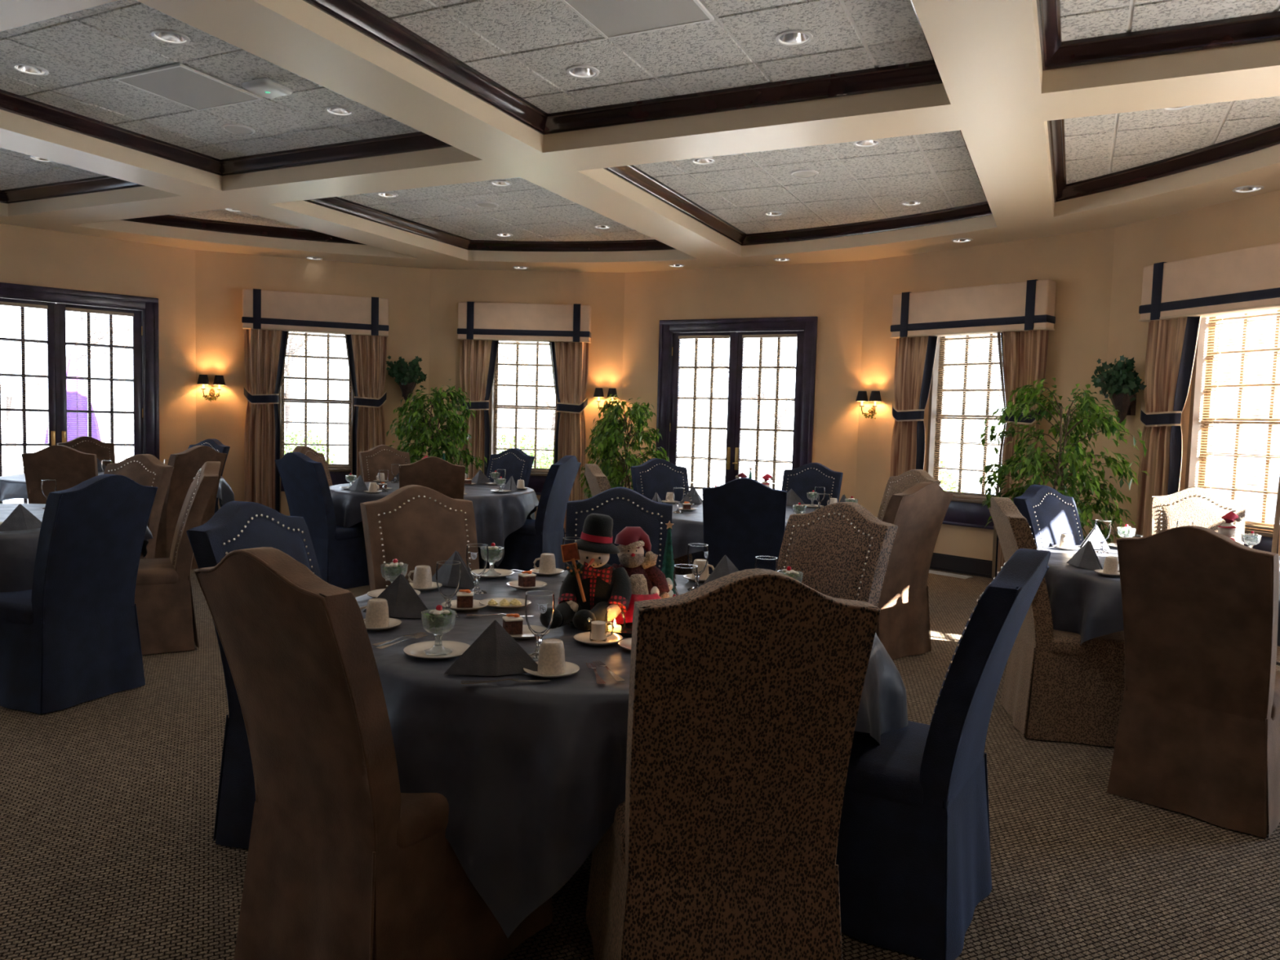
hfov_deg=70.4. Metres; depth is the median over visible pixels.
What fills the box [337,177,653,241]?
ceiling panel
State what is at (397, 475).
folded napkin
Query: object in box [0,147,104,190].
ceiling panel
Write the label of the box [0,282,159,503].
door
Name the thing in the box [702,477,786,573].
dining chair
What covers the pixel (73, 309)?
door blind
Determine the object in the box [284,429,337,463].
shrub
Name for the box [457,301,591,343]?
valance
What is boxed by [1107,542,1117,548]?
salad plate
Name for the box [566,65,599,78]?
recessed light
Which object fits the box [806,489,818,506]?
coupe
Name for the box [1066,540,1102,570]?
folded napkin
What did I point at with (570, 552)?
shovel
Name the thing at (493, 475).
bowl
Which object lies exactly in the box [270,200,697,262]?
ceiling
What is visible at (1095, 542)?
folded napkin
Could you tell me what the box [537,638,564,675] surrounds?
mug
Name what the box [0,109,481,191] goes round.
crown molding
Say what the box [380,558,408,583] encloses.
coupe
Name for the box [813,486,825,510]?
water goblet
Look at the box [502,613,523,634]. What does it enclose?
cake slice
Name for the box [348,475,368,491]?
folded napkin
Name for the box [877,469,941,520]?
dining chair
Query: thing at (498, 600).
dessert plate
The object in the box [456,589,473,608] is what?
cake slice
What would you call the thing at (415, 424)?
ficus tree
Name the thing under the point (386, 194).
recessed light
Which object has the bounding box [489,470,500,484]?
coupe
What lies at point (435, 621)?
bowl
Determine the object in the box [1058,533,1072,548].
mug
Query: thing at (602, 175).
ceiling
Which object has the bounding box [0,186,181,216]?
ceiling
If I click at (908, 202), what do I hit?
recessed light
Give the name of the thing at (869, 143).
recessed light
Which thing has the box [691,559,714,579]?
mug
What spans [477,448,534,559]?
dining chair
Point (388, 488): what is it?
dessert plate
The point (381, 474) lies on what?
mug
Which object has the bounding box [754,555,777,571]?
water goblet
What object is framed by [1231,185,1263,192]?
recessed light
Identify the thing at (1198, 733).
dining chair
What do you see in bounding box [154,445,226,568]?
dining chair
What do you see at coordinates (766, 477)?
doll
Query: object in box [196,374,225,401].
wall sconce
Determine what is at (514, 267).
recessed light
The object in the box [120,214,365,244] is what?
trim
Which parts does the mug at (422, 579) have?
handle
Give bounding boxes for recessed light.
[10,62,48,75]
[26,155,53,162]
[150,28,190,44]
[223,208,239,212]
[305,256,322,260]
[324,105,354,115]
[376,191,398,197]
[489,179,512,186]
[495,232,512,236]
[512,266,528,269]
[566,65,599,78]
[593,224,611,229]
[668,263,684,266]
[690,157,715,164]
[764,210,783,216]
[773,257,791,261]
[775,29,813,46]
[853,138,880,147]
[900,200,922,205]
[951,237,973,242]
[1161,105,1194,111]
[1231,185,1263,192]
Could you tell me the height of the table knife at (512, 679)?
0.008 m
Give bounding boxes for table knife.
[461,678,551,684]
[466,613,533,617]
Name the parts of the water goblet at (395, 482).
stem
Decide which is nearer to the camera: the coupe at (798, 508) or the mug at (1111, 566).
the mug at (1111, 566)
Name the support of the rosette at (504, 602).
on the dessert plate at (498, 600)
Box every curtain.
[244,328,288,512]
[344,333,386,483]
[458,339,498,479]
[549,341,588,532]
[889,335,937,476]
[991,329,1048,577]
[1135,315,1201,537]
[1271,474,1279,555]
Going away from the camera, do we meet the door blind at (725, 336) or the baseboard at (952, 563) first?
the baseboard at (952, 563)
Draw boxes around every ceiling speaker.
[221,123,255,134]
[475,201,498,208]
[790,168,818,177]
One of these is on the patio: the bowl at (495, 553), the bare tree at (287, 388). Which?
the bare tree at (287, 388)
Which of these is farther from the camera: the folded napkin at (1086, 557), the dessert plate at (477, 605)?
the folded napkin at (1086, 557)
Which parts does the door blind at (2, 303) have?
ladder cord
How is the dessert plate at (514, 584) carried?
on the tablecloth at (531, 776)
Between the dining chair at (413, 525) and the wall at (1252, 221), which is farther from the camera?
the wall at (1252, 221)
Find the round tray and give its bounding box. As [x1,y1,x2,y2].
[567,621,632,637]
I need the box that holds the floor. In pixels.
[0,533,1279,959]
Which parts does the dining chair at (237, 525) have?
seam cord, skirt panel, skirt panel, backrest, panel, nailhead trim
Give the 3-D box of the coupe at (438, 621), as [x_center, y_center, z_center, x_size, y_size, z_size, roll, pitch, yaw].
[-0.553,0.407,2.486,0.094,0.133,0.094,1,4,-15]
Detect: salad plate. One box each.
[339,486,349,489]
[367,588,420,597]
[403,640,470,659]
[470,568,514,578]
[490,489,511,493]
[800,504,823,507]
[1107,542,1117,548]
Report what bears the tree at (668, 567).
on the round tray
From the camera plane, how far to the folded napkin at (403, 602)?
2.93 m
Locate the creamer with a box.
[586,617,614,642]
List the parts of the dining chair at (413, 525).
nailhead trim, panel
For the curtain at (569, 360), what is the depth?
11.01 m
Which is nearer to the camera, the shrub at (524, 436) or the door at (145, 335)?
the door at (145, 335)
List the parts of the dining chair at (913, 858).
seat, skirt panel, panel, nailhead trim, skirt panel, backrest, seam cord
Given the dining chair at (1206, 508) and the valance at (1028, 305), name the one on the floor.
the dining chair at (1206, 508)
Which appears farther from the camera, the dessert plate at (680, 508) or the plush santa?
the dessert plate at (680, 508)
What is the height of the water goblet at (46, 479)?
0.180 m
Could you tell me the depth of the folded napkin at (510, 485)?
8.02 m
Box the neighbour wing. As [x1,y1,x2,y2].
[1207,310,1279,512]
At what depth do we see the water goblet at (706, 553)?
3.54 m
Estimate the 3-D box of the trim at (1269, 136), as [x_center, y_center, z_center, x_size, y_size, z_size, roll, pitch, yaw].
[3.883,-2.231,5.879,2.222,0.102,2.574,3,4,25]
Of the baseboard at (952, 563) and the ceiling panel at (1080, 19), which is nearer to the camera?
the ceiling panel at (1080, 19)
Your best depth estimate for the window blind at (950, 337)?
8.99 m
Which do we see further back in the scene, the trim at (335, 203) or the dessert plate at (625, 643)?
the trim at (335, 203)
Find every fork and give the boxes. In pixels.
[371,631,426,646]
[375,634,427,649]
[586,662,605,684]
[592,660,625,681]
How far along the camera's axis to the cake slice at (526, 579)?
3.49 m
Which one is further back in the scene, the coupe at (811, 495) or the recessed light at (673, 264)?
the recessed light at (673, 264)
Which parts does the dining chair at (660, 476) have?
backrest, panel, nailhead trim, skirt panel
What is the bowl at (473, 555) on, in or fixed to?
on the water goblet at (476, 590)
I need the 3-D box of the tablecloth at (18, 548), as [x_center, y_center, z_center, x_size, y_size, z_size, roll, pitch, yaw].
[-3.857,0.506,5.125,1.954,0.584,1.920,0,4,-26]
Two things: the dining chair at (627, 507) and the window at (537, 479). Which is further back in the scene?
the window at (537, 479)
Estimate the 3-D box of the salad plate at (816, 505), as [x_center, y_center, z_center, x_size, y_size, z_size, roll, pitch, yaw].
[1.381,0.212,7.269,0.185,0.016,0.185,2,4,0]
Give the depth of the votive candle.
2.77 m
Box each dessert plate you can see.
[377,487,391,489]
[441,599,488,611]
[479,597,531,608]
[506,580,546,590]
[509,624,549,639]
[618,637,631,650]
[675,507,697,511]
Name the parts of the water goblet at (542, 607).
stem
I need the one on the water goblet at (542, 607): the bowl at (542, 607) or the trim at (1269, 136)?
the bowl at (542, 607)
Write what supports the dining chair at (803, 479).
on the floor
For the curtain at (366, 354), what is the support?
hanging from the valance at (262, 309)
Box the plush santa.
[611,526,669,598]
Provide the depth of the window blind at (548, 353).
11.21 m
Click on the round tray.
(627, 632)
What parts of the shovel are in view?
blade, handle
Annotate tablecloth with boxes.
[0,471,235,507]
[0,503,152,592]
[328,481,538,566]
[355,570,907,937]
[671,501,877,559]
[1039,545,1279,646]
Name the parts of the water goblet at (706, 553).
stem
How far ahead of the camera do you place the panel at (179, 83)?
5.65 m
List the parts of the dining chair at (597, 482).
backrest, seat, skirt panel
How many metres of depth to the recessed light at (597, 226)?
9.46 m
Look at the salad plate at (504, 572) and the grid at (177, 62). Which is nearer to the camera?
the salad plate at (504, 572)
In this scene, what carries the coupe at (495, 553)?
on the salad plate at (504, 572)
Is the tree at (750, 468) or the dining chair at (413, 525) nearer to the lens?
the dining chair at (413, 525)
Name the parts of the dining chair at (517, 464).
skirt panel, nailhead trim, panel, backrest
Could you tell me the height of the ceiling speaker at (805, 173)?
0.013 m
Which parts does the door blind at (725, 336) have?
ladder cord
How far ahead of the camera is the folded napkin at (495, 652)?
2.31 m
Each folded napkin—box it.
[0,503,41,531]
[97,457,106,471]
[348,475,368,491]
[362,573,428,617]
[391,473,399,481]
[431,551,475,589]
[444,619,537,675]
[471,469,491,484]
[502,475,517,491]
[652,492,662,502]
[679,486,702,502]
[702,555,739,584]
[786,488,804,506]
[839,494,846,502]
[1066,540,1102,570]
[1079,524,1110,549]
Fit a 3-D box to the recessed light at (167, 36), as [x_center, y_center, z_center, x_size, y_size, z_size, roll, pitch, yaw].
[-2.536,-2.450,4.897,0.192,0.124,0.192,2,4,0]
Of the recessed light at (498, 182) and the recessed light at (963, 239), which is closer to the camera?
the recessed light at (498, 182)
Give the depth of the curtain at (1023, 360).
8.43 m
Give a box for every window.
[278,332,354,491]
[489,341,556,494]
[925,333,1001,529]
[1184,310,1279,551]
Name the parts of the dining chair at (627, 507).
nailhead trim, panel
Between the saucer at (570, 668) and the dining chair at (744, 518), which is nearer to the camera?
the saucer at (570, 668)
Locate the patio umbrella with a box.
[44,345,101,443]
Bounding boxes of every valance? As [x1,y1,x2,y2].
[241,288,388,337]
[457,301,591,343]
[889,279,1056,338]
[1138,242,1279,322]
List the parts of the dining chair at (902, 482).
panel, nailhead trim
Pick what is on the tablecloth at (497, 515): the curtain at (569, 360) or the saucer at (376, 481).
the saucer at (376, 481)
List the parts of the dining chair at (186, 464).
skirt panel, skirt panel, backrest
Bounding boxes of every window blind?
[281,332,351,467]
[493,341,556,471]
[933,333,1004,498]
[1196,309,1279,529]
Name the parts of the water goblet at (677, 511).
stem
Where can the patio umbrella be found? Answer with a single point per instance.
(95, 430)
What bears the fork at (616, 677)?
on the tablecloth at (531, 776)
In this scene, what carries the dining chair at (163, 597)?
on the floor
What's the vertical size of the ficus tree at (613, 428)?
1.707 m
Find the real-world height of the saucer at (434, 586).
0.016 m
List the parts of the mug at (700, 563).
handle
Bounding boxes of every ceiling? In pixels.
[0,0,1279,272]
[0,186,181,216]
[72,219,417,258]
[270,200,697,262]
[577,168,996,257]
[1031,0,1279,93]
[1044,120,1279,217]
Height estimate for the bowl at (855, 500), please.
0.059 m
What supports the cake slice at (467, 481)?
on the dessert plate
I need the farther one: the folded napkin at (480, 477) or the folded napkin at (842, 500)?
the folded napkin at (480, 477)
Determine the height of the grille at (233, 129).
0.004 m
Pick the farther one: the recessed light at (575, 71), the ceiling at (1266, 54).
the recessed light at (575, 71)
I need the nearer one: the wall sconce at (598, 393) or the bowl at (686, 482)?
the bowl at (686, 482)
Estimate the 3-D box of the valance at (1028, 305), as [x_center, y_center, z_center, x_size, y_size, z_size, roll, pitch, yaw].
[3.176,-1.633,8.766,0.189,0.451,1.612,-2,5,-42]
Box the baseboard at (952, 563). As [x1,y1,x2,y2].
[929,552,995,578]
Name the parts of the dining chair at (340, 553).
backrest, skirt panel, seam cord, skirt panel, seat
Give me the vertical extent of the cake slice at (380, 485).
0.061 m
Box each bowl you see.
[40,480,56,498]
[345,475,356,482]
[421,608,456,634]
[435,560,461,597]
[466,543,488,576]
[480,546,503,562]
[489,472,500,479]
[495,478,506,485]
[524,592,555,635]
[672,488,684,503]
[685,481,696,496]
[687,545,708,573]
[806,492,818,500]
[844,498,857,502]
[1094,520,1111,541]
[1240,533,1262,545]
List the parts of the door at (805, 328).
handle, handle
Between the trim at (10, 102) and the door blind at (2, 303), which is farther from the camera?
the door blind at (2, 303)
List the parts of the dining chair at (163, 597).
seat, skirt panel, panel, nailhead trim, skirt panel, backrest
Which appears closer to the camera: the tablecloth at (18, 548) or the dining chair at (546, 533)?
the tablecloth at (18, 548)
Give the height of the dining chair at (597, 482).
1.098 m
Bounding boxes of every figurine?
[650,586,659,595]
[666,577,675,597]
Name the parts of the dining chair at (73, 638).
skirt panel, seat, skirt panel, backrest, seam cord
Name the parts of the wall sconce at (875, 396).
lamp shade, lamp shade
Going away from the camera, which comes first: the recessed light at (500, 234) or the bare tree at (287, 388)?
the recessed light at (500, 234)
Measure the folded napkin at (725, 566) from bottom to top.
0.134 m
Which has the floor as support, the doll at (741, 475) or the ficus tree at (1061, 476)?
the ficus tree at (1061, 476)
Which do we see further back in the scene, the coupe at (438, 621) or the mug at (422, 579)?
the mug at (422, 579)
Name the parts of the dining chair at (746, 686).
skirt panel, seat, skirt panel, backrest, seam cord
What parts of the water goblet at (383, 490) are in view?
stem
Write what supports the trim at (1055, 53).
attached to the ceiling at (1266, 54)
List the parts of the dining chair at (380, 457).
nailhead trim, panel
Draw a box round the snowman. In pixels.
[539,513,631,631]
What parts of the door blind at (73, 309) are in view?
ladder cord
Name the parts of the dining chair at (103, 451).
nailhead trim, panel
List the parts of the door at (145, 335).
handle, handle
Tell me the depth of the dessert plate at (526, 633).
2.75 m
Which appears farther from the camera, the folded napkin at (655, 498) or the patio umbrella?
the patio umbrella
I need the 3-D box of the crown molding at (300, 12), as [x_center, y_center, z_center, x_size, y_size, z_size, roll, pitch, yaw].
[-0.036,-2.191,4.355,2.620,0.240,2.620,3,4,25]
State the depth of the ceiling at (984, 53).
5.89 m
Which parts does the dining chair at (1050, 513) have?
nailhead trim, panel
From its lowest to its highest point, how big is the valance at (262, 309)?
0.451 m
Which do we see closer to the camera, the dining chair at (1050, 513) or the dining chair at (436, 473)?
the dining chair at (1050, 513)
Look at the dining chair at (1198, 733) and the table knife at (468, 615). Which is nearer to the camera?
the table knife at (468, 615)
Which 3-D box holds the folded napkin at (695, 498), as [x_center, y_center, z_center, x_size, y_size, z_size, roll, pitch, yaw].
[0.439,0.117,7.375,0.251,0.134,0.132,-1,5,-34]
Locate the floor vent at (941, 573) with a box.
[928,569,973,578]
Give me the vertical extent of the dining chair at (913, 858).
1.098 m
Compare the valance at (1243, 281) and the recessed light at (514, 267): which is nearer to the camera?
the valance at (1243, 281)
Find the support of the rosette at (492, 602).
on the dessert plate at (498, 600)
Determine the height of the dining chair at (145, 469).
1.098 m
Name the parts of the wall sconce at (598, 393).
lamp shade, lamp shade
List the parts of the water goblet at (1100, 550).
stem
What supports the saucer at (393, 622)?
on the tablecloth at (531, 776)
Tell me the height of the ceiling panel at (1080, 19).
0.012 m
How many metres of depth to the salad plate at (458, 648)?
2.51 m
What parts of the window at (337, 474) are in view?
frame, sash, sill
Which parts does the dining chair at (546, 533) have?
skirt panel, seat, skirt panel, backrest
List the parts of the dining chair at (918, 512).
skirt panel, backrest, seam cord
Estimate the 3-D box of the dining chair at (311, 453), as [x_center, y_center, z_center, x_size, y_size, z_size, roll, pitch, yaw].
[-2.799,0.245,8.385,0.799,1.098,0.562,2,4,10]
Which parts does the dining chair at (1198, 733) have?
skirt panel, backrest, seam cord, skirt panel, seat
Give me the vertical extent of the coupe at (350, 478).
0.133 m
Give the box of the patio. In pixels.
[1,422,1279,524]
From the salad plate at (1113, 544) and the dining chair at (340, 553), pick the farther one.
the dining chair at (340, 553)
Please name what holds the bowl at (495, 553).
on the coupe at (495, 553)
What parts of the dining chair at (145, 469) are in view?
nailhead trim, panel, seat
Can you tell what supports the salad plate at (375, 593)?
on the tablecloth at (531, 776)
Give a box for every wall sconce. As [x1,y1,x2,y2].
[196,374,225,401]
[593,387,617,413]
[855,391,881,418]
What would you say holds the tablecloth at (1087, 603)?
on the round table
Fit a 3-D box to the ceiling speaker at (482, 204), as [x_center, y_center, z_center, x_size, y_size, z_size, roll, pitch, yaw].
[-1.450,-2.602,8.576,0.224,0.013,0.224,2,4,0]
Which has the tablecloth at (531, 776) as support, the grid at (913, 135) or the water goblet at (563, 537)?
the water goblet at (563, 537)
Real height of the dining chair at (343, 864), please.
1.111 m
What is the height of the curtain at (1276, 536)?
2.340 m
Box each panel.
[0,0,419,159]
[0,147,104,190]
[112,63,262,111]
[171,208,310,230]
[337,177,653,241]
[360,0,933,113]
[560,0,714,39]
[633,129,986,234]
[1060,0,1279,41]
[1064,96,1279,183]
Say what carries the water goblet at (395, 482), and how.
on the tablecloth at (497, 515)
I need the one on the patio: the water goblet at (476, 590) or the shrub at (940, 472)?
the shrub at (940, 472)
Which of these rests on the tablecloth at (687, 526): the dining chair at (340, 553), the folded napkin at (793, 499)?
the folded napkin at (793, 499)
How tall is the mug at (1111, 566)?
0.080 m
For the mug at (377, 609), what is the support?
on the saucer at (393, 622)
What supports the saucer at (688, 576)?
on the tablecloth at (531, 776)
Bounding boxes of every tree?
[0,311,132,475]
[284,332,318,453]
[386,378,487,478]
[498,341,555,466]
[577,394,669,497]
[661,520,677,594]
[700,337,796,479]
[748,466,751,479]
[978,377,1149,543]
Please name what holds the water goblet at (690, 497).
on the tablecloth at (687, 526)
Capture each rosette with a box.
[487,599,497,604]
[499,600,510,605]
[511,600,522,605]
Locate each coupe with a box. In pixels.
[345,473,356,488]
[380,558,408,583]
[421,604,456,655]
[480,542,503,576]
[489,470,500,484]
[495,476,506,491]
[777,565,803,582]
[792,502,806,514]
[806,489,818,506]
[844,496,857,502]
[1116,524,1135,537]
[1240,530,1262,548]
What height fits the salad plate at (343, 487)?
0.016 m
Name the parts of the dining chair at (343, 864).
backrest, skirt panel, seam cord, seat, skirt panel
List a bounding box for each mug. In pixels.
[360,598,389,627]
[368,482,379,491]
[376,472,384,480]
[407,564,431,588]
[516,480,524,488]
[533,552,555,573]
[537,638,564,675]
[665,492,674,502]
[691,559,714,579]
[826,497,837,505]
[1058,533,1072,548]
[1102,555,1119,574]
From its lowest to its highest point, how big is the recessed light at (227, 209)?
0.124 m
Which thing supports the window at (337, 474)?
in the wall at (220, 277)
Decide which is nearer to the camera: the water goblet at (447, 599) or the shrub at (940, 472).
the water goblet at (447, 599)
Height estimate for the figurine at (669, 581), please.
0.116 m
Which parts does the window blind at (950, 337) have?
rail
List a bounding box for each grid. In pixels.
[0,1,336,144]
[389,0,878,107]
[669,134,953,231]
[1107,101,1234,173]
[1126,0,1279,32]
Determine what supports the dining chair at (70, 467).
on the floor
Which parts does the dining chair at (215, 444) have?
skirt panel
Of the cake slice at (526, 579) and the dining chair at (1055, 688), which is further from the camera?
the dining chair at (1055, 688)
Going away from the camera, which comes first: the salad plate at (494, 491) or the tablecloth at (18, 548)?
the tablecloth at (18, 548)
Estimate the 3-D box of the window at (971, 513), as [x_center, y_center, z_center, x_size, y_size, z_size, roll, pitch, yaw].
[3.271,-0.620,8.943,0.245,2.150,1.240,-2,5,-42]
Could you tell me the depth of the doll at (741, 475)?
6.78 m
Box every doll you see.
[735,471,747,478]
[761,473,773,487]
[1217,511,1241,541]
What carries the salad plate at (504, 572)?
on the tablecloth at (531, 776)
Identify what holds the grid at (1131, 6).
attached to the ceiling panel at (1080, 19)
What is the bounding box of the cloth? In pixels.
[612,592,661,623]
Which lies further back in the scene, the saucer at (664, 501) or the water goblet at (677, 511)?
the saucer at (664, 501)
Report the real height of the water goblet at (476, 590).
0.180 m
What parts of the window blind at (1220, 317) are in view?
ladder cord, rail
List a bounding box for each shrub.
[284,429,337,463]
[497,433,552,468]
[528,440,553,468]
[939,461,963,492]
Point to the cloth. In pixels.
(628, 615)
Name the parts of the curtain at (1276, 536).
drape panel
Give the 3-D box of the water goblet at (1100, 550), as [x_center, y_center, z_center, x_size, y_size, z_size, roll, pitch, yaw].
[2.546,0.311,4.991,0.081,0.180,0.081,2,4,0]
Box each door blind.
[0,301,48,503]
[65,306,134,458]
[675,334,729,500]
[738,333,796,490]
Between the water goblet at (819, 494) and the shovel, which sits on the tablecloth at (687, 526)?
the water goblet at (819, 494)
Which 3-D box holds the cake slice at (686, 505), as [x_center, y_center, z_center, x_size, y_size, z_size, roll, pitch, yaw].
[0.346,0.190,6.722,0.056,0.061,0.047,1,4,-10]
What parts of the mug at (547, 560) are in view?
handle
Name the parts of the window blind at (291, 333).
ladder cord, rail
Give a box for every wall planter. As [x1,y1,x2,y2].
[386,355,426,403]
[1091,355,1146,426]
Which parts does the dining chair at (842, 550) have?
nailhead trim, panel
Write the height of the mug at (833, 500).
0.080 m
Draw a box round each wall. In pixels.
[0,223,195,465]
[195,249,430,515]
[427,268,625,519]
[619,260,865,501]
[855,227,1115,560]
[1097,189,1279,543]
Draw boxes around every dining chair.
[0,474,157,714]
[21,444,97,503]
[57,435,115,466]
[103,453,173,559]
[134,461,220,655]
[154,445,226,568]
[186,501,321,848]
[187,438,230,512]
[193,546,552,959]
[274,452,368,589]
[292,445,362,522]
[358,444,410,482]
[360,484,479,591]
[399,456,465,499]
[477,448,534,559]
[479,455,581,571]
[564,486,672,570]
[584,463,693,574]
[585,568,880,959]
[630,457,702,562]
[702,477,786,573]
[775,502,897,607]
[781,462,843,506]
[835,548,1050,959]
[875,481,953,659]
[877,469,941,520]
[988,497,1124,746]
[1013,484,1084,549]
[1106,525,1279,838]
[1151,486,1245,545]
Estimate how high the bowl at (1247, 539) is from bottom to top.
0.059 m
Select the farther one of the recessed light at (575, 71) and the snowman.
the recessed light at (575, 71)
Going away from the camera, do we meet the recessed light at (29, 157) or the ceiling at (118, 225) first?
the recessed light at (29, 157)
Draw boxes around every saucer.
[364,490,381,493]
[364,617,401,631]
[373,480,388,482]
[408,582,442,591]
[523,661,579,678]
[529,568,564,576]
[573,631,622,645]
[661,500,679,503]
[683,573,706,582]
[1052,544,1079,550]
[1094,569,1119,577]
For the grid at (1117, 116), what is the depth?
6.04 m
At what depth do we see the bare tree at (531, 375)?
19.45 m
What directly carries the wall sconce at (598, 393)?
attached to the wall at (604, 292)
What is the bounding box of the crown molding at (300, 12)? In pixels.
[253,0,951,152]
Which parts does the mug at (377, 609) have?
handle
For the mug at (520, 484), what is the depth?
8.24 m
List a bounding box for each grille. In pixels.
[224,125,252,133]
[476,203,496,207]
[792,171,816,177]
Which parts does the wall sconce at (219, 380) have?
lamp shade, lamp shade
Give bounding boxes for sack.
[629,573,648,595]
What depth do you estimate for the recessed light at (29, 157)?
7.45 m
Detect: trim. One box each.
[0,88,453,176]
[0,175,144,204]
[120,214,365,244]
[302,0,942,134]
[302,196,676,252]
[603,129,992,245]
[1036,0,1279,70]
[1047,119,1279,202]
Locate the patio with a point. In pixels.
(117, 437)
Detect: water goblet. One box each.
[40,479,56,508]
[378,470,388,491]
[391,463,399,483]
[435,560,461,617]
[466,543,488,595]
[524,590,555,660]
[561,537,580,582]
[672,487,684,513]
[673,564,697,595]
[685,481,696,505]
[687,543,708,591]
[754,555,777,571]
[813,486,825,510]
[817,493,830,506]
[1094,519,1111,553]
[1124,533,1142,537]
[1176,520,1193,527]
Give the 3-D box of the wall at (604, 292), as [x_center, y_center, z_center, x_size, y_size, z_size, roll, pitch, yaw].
[-1.412,-0.982,11.235,2.480,3.350,0.200,2,4,3]
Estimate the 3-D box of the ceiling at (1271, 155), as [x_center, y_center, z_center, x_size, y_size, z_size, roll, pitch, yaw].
[3.882,-2.182,5.882,2.222,0.240,2.574,3,4,25]
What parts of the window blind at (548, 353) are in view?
rail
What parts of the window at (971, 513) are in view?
frame, sill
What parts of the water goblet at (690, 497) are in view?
stem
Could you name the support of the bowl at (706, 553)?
on the water goblet at (706, 553)
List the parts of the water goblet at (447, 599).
stem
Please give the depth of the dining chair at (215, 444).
9.59 m
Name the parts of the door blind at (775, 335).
ladder cord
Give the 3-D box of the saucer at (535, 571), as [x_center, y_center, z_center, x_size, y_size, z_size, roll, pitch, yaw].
[-0.390,0.389,3.815,0.145,0.016,0.145,2,4,0]
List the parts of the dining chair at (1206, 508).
nailhead trim, panel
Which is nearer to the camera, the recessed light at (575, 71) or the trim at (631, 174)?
the recessed light at (575, 71)
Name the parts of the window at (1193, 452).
frame, sill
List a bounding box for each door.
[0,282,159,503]
[655,316,817,488]
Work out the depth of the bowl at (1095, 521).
4.98 m
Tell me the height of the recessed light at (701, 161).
0.124 m
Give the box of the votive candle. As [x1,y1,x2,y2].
[604,611,625,631]
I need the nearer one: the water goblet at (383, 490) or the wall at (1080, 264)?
the water goblet at (383, 490)
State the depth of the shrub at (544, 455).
15.27 m
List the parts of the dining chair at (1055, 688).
skirt panel, backrest, seam cord, skirt panel, seat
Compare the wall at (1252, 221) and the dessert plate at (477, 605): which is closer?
the dessert plate at (477, 605)
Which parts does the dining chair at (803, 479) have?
nailhead trim, panel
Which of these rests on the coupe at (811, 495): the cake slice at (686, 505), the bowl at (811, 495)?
the bowl at (811, 495)
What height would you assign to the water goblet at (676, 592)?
0.180 m
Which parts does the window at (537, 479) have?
frame, sill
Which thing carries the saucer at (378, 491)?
on the tablecloth at (497, 515)
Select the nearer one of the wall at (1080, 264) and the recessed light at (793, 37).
the recessed light at (793, 37)
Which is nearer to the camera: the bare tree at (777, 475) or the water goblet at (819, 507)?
the water goblet at (819, 507)
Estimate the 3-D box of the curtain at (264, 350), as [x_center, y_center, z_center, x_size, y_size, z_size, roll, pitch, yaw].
[-4.328,-0.579,10.509,0.485,2.340,0.107,0,4,-19]
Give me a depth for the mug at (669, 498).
7.25 m
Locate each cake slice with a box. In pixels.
[378,481,386,488]
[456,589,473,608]
[464,478,471,484]
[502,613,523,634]
[518,570,536,586]
[682,501,691,509]
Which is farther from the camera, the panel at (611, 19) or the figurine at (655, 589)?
the panel at (611, 19)
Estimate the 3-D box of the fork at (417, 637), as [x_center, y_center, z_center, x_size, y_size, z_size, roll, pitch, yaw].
[-0.681,0.460,2.598,0.023,0.008,0.192,4,4,28]
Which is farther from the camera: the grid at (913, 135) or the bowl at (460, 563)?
the grid at (913, 135)
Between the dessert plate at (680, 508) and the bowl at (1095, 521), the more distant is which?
the dessert plate at (680, 508)
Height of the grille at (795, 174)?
0.004 m
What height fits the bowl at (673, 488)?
0.116 m
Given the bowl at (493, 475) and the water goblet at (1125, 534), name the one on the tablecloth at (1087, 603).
the water goblet at (1125, 534)
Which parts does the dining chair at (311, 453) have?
backrest, panel, nailhead trim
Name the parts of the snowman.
leg, leg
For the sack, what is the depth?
2.96 m
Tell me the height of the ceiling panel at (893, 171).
0.012 m
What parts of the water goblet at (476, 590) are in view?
stem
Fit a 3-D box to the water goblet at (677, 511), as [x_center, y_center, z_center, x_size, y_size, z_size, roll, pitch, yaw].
[0.276,0.146,6.545,0.081,0.180,0.081,2,4,0]
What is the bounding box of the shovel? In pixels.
[560,542,586,602]
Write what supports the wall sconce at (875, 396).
attached to the wall at (1080, 264)
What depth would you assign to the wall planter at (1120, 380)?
7.60 m
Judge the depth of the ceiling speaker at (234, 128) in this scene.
6.46 m

